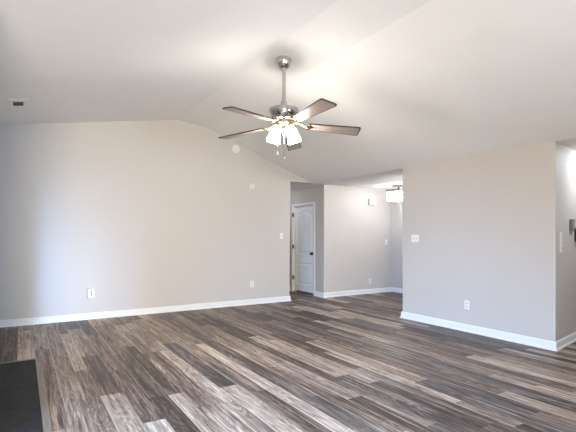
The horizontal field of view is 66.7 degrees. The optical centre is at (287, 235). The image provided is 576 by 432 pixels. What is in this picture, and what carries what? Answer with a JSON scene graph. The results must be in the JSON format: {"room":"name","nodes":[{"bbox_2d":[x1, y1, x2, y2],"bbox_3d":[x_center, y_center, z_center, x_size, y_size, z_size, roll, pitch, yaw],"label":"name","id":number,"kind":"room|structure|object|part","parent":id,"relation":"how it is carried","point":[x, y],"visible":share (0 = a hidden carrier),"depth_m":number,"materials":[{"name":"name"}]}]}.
{"room":"living room","nodes":[
{"label":"living room","id":0,"kind":"room"},
{"bbox_2d":[0,120,312,319],"bbox_3d":[-1.828,-0.380,7.894,6.105,3.440,0.120,0,0,-31],"label":"wall","id":1,"kind":"structure","parent":0,"point":[150,213],"depth_m":7.35,"materials":[{"name":"beige paint"}]},
{"bbox_2d":[87,288,94,297],"bbox_3d":[-3.135,0.915,6.963,0.104,0.150,0.088,0,0,-31],"label":"wall outlet","id":2,"kind":"object","parent":1,"relation":"attached to","point":[90,291],"visible":1,"depth_m":6.93,"materials":[{"name":"white plastic"}]},
{"bbox_2d":[0,296,291,327],"bbox_3d":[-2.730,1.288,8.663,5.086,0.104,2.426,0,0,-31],"label":"baseboard","id":3,"kind":"structure","parent":1,"relation":"attached to","point":[130,312],"depth_m":7.33,"materials":[{"name":"white paint"}]},
{"bbox_2d":[232,145,239,152],"bbox_3d":[-0.984,-1.642,8.312,0.156,0.156,0.046,0,0,-31],"label":"smoke detector","id":4,"kind":"object","parent":1,"relation":"attached to","point":[235,148],"visible":1,"depth_m":8.29,"materials":[{"name":"white plastic"}]},
{"bbox_2d":[0,0,575,189],"bbox_3d":[0.657,-1.632,4.970,11.300,1.076,12.800,0,0,-31],"label":"ceiling","id":5,"kind":"structure","parent":0,"point":[423,82],"depth_m":4.68,"materials":[{"name":"white paint"}]},
{"bbox_2d":[8,99,27,110],"bbox_3d":[-3.420,-1.650,5.546,0.208,0.040,0.560,0,0,-31],"label":"ceiling vent","id":6,"kind":"object","parent":5,"relation":"in","point":[14,104],"visible":1,"depth_m":5.53,"materials":[{"name":"metal"}]},
{"bbox_2d":[218,55,360,158],"bbox_3d":[0.011,-1.449,4.955,1.702,1.169,1.644,0,0,-31],"label":"ceiling fan","id":7,"kind":"object","parent":5,"relation":"hanging from","point":[283,114],"visible":1,"depth_m":4.94,"materials":[{"name":"silver metal"}]},
{"bbox_3d":[-0.526,-1.222,5.249,0.631,0.012,0.186,-6,4,24],"label":"fan blade","id":8,"kind":"part","parent":7,"relation":"part of","materials":[{"name":"brown wood"}]},
{"bbox_3d":[-0.405,-1.277,4.598,0.186,0.012,0.631,10,7,42],"label":"fan blade","id":9,"kind":"part","parent":7,"relation":"part of","materials":[{"name":"brown wood"}]},
{"bbox_3d":[-0.144,-1.166,4.966,0.154,0.194,0.154,17,-7,-23],"label":"lamp shade","id":10,"kind":"part","parent":7,"relation":"part of","materials":[{"name":"white glass"}]},
{"bbox_3d":[-0.144,-1.166,5.053,0.154,0.194,0.154,17,7,23],"label":"lamp shade","id":11,"kind":"part","parent":7,"relation":"part of","materials":[{"name":"white glass"}]},
{"bbox_3d":[0.057,-1.202,5.565,0.186,0.012,0.631,-12,-9,5],"label":"fan blade","id":12,"kind":"part","parent":7,"relation":"part of","materials":[{"name":"brown wood"}]},
{"bbox_3d":[0.051,-1.166,4.966,0.154,0.194,0.154,-17,-7,23],"label":"lamp shade","id":13,"kind":"part","parent":7,"relation":"part of","materials":[{"name":"white glass"}]},
{"bbox_3d":[0.051,-1.166,5.053,0.154,0.194,0.154,-17,7,-23],"label":"lamp shade","id":14,"kind":"part","parent":7,"relation":"part of","materials":[{"name":"white glass"}]},
{"bbox_3d":[0.253,-1.290,4.512,0.186,0.012,0.631,15,-8,-28],"label":"fan blade","id":15,"kind":"part","parent":7,"relation":"part of","materials":[{"name":"brown wood"}]},
{"bbox_3d":[0.539,-1.244,5.110,0.631,0.012,0.186,3,-16,-11],"label":"fan blade","id":16,"kind":"part","parent":7,"relation":"part of","materials":[{"name":"brown wood"}]},
{"bbox_2d":[386,184,402,201],"bbox_3d":[2.401,-0.924,9.502,0.380,0.340,0.380,0,0,-31],"label":"chandelier","id":17,"kind":"object","parent":5,"relation":"hanging from","point":[398,190],"visible":0.71,"depth_m":9.41,"materials":[{"name":"white glass"}]},
{"bbox_3d":[2.208,-0.849,9.549,0.081,0.190,0.081,0,0,-31],"label":"lamp shade","id":18,"kind":"part","parent":17,"relation":"part of","materials":[{"name":"white glass"}]},
{"bbox_3d":[2.281,-0.849,9.430,0.081,0.190,0.081,0,0,-31],"label":"lamp shade","id":19,"kind":"part","parent":17,"relation":"part of","materials":[{"name":"white glass"}]},
{"bbox_3d":[2.401,-0.979,9.502,0.380,0.020,0.380,0,0,-31],"label":"frame","id":20,"kind":"part","parent":17,"relation":"part of","materials":[{"name":"grey metal"}]},
{"bbox_3d":[2.354,-0.849,9.310,0.081,0.190,0.081,0,0,-31],"label":"lamp shade","id":21,"kind":"part","parent":17,"relation":"part of","materials":[{"name":"white glass"}]},
{"bbox_2d":[0,290,575,431],"bbox_3d":[1.016,1.340,4.446,11.308,0.001,13.969,0,0,-31],"label":"floor","id":22,"kind":"structure","parent":0,"point":[308,362],"depth_m":4.22,"materials":[{"name":"brown wood"}]},
{"bbox_2d":[0,358,52,431],"bbox_3d":[-2.236,1.333,3.649,0.385,0.014,2.360,0,0,-31],"label":"hearth","id":23,"kind":"object","parent":22,"relation":"on","point":[24,406],"visible":1,"depth_m":3.56,"materials":[{"name":"grey stone"}]},
{"bbox_2d":[290,185,390,292],"bbox_3d":[1.488,0.113,11.367,3.215,2.454,2.545,0,0,-31],"label":"wall","id":24,"kind":"structure","parent":0,"point":[351,250],"depth_m":9.88,"materials":[{"name":"beige paint"}]},
{"bbox_2d":[291,202,314,295],"bbox_3d":[0.379,0.295,10.172,0.163,2.090,0.986,0,0,-31],"label":"door","id":25,"kind":"structure","parent":24,"relation":"in","point":[302,214],"depth_m":10.19,"materials":[{"name":"white paint"}]},
{"bbox_2d":[314,287,402,297],"bbox_3d":[2.167,1.288,9.050,2.011,0.104,2.792,0,0,-31],"label":"baseboard","id":26,"kind":"structure","parent":24,"relation":"attached to","point":[388,289],"depth_m":9.91,"materials":[{"name":"white paint"}]},
{"bbox_2d":[368,199,375,204],"bbox_3d":[1.948,-0.774,10.128,0.197,0.146,0.050,0,0,-31],"label":"door chime","id":27,"kind":"object","parent":24,"relation":"attached to","point":[370,201],"visible":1,"depth_m":10.10,"materials":[{"name":"white plastic"}]},
{"bbox_2d":[391,188,402,288],"bbox_3d":[3.211,0.113,9.385,0.120,2.454,2.675,0,0,-31],"label":"wall","id":28,"kind":"structure","parent":0,"point":[396,207],"depth_m":10.33,"materials":[{"name":"beige paint"}]},
{"bbox_2d":[403,142,575,341],"bbox_3d":[3.933,0.122,6.997,3.395,2.436,2.395,0,0,-31],"label":"wall","id":29,"kind":"structure","parent":0,"point":[488,226],"depth_m":5.72,"materials":[{"name":"beige paint"}]},
{"bbox_2d":[411,235,418,241],"bbox_3d":[1.998,0.047,6.892,0.018,0.118,0.150,0,0,-31],"label":"light switch","id":30,"kind":"object","parent":29,"relation":"attached to","point":[414,238],"visible":1,"depth_m":6.89,"materials":[{"name":"white plastic"}]},
{"bbox_2d":[464,300,468,309],"bbox_3d":[2.490,0.968,6.094,0.010,0.122,0.078,0,0,-31],"label":"wall outlet","id":31,"kind":"object","parent":29,"relation":"attached to","point":[466,303],"visible":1,"depth_m":6.09,"materials":[{"name":"white plastic"}]},
{"bbox_2d":[400,311,575,351],"bbox_3d":[3.884,1.288,6.961,3.326,0.104,2.456,0,0,-31],"label":"baseboard","id":32,"kind":"structure","parent":29,"relation":"attached to","point":[562,343],"depth_m":5.69,"materials":[{"name":"white paint"}]},
{"bbox_2d":[570,219,574,230],"bbox_3d":[3.564,-0.130,5.481,0.140,0.145,0.031,0,0,-42],"label":"thermostat","id":33,"kind":"object","parent":29,"relation":"attached to","point":[572,221],"visible":1,"depth_m":5.44,"materials":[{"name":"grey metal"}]}
]}

